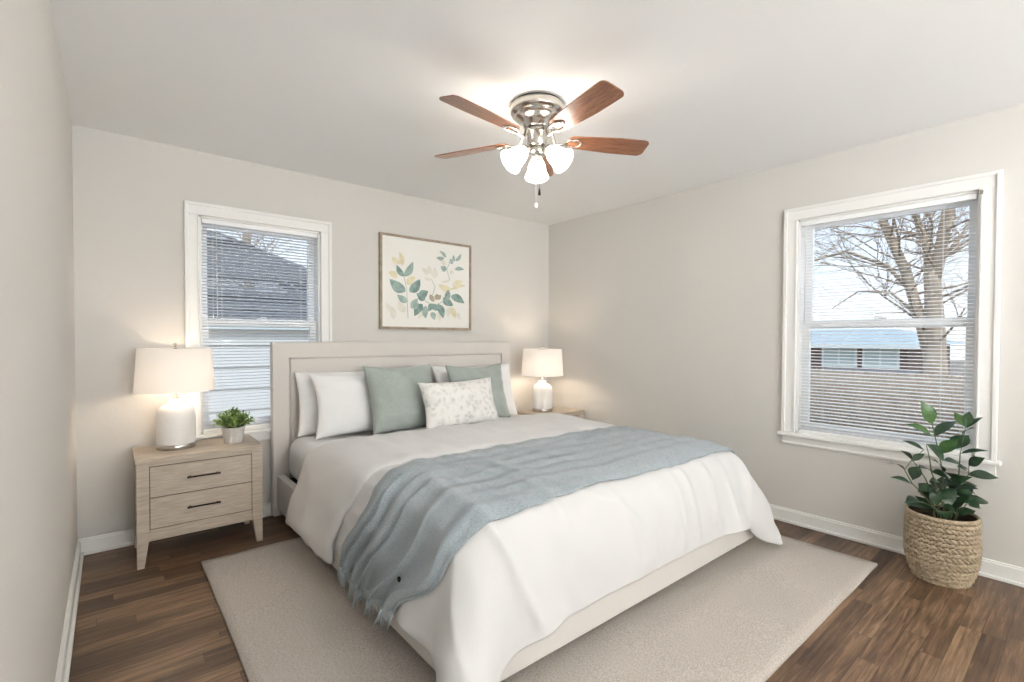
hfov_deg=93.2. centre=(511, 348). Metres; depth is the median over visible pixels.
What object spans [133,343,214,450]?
table lamp
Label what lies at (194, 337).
window
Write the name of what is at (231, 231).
bare tree
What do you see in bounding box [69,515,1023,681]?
floor
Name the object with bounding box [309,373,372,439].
bed pillow
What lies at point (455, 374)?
throw pillow
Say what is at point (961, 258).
bare tree
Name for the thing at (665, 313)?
wall
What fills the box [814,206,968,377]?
bare tree
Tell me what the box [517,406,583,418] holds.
nightstand
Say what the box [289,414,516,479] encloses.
mattress
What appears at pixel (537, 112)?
ceiling fan
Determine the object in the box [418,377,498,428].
lumbar pillow
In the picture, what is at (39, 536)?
wall
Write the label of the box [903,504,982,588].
basket
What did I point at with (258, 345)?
house
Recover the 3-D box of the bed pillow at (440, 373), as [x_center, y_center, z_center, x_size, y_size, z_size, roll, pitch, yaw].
[-0.295,0.367,4.097,0.805,0.448,0.242,-1,1,-40]
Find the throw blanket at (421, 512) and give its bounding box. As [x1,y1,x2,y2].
[336,426,734,630]
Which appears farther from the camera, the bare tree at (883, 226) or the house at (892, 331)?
the house at (892, 331)
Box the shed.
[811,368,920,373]
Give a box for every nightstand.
[132,435,262,569]
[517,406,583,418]
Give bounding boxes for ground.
[950,361,964,374]
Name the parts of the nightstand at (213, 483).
leg, leg, drawer, drawer, handle, handle, leg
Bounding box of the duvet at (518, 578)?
[285,413,782,681]
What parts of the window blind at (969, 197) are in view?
ladder cord, rail, head rail, ladder cord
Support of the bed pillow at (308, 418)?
on the mattress
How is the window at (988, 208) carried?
in the wall at (665, 313)
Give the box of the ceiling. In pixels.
[50,0,1023,224]
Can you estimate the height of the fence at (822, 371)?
1.397 m
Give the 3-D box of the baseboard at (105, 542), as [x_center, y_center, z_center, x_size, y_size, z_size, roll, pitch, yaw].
[-1.042,1.120,3.939,3.713,0.093,0.028,-1,1,-40]
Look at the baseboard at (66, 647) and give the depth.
2.03 m
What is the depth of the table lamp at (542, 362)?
4.48 m
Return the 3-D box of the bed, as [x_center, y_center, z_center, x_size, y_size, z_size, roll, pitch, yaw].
[-0.114,0.577,3.135,2.111,1.217,2.379,-1,1,-40]
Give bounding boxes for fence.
[810,368,964,438]
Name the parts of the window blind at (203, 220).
pull cord, ladder cord, rail, head rail, ladder cord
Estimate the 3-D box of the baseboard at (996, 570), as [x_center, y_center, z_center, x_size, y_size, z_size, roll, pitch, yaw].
[2.736,1.166,2.273,0.028,0.093,7.363,-1,1,-40]
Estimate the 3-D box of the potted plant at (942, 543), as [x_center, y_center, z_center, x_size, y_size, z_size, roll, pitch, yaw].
[2.192,0.742,2.462,0.531,0.937,0.353,-1,1,-40]
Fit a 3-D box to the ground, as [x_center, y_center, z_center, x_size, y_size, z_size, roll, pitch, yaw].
[1.303,1.630,14.115,100.000,0.200,100.000,-1,1,-40]
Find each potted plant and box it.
[212,407,253,443]
[890,400,996,588]
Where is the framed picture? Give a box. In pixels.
[379,232,470,329]
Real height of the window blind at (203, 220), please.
1.384 m
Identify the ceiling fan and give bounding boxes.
[435,80,648,208]
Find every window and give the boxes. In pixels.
[184,200,331,440]
[777,169,1003,475]
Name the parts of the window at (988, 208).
sash, sash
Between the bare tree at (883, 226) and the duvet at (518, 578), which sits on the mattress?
the duvet at (518, 578)
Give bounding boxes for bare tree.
[208,231,306,318]
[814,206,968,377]
[946,258,967,314]
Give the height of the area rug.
0.013 m
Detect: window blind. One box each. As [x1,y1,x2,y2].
[201,218,316,431]
[799,190,983,453]
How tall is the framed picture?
0.774 m
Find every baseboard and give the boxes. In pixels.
[55,541,83,681]
[78,502,272,554]
[769,504,1023,587]
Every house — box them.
[207,231,308,420]
[811,329,964,373]
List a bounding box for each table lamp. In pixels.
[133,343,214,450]
[521,346,562,411]
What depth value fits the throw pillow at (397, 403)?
3.35 m
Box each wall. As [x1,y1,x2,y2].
[0,0,77,681]
[72,125,548,538]
[548,104,1023,567]
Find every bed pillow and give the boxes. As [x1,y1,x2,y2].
[294,371,364,436]
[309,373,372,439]
[431,363,516,414]
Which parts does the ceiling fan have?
blade, blade, lamp shade, lamp shade, ceiling plate, pull chain, blade, lamp shade, blade, blade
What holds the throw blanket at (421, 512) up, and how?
on the duvet at (518, 578)
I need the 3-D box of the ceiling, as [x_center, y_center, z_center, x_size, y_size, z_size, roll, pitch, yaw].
[1.318,-1.270,1.059,3.993,0.120,7.670,-1,1,-40]
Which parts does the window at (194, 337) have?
sash, sash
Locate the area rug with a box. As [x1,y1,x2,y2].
[201,535,877,681]
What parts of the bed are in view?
rail, headboard panel, foot rail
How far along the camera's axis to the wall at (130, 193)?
3.03 m
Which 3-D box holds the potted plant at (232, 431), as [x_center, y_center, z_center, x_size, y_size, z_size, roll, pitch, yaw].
[-1.726,0.478,3.013,0.235,0.225,0.227,0,1,-26]
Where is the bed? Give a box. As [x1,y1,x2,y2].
[270,342,753,681]
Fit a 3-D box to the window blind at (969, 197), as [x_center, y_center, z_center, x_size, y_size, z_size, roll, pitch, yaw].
[2.212,-0.137,2.909,0.064,1.404,0.881,-1,1,-40]
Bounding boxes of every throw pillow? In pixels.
[363,364,431,434]
[445,363,509,416]

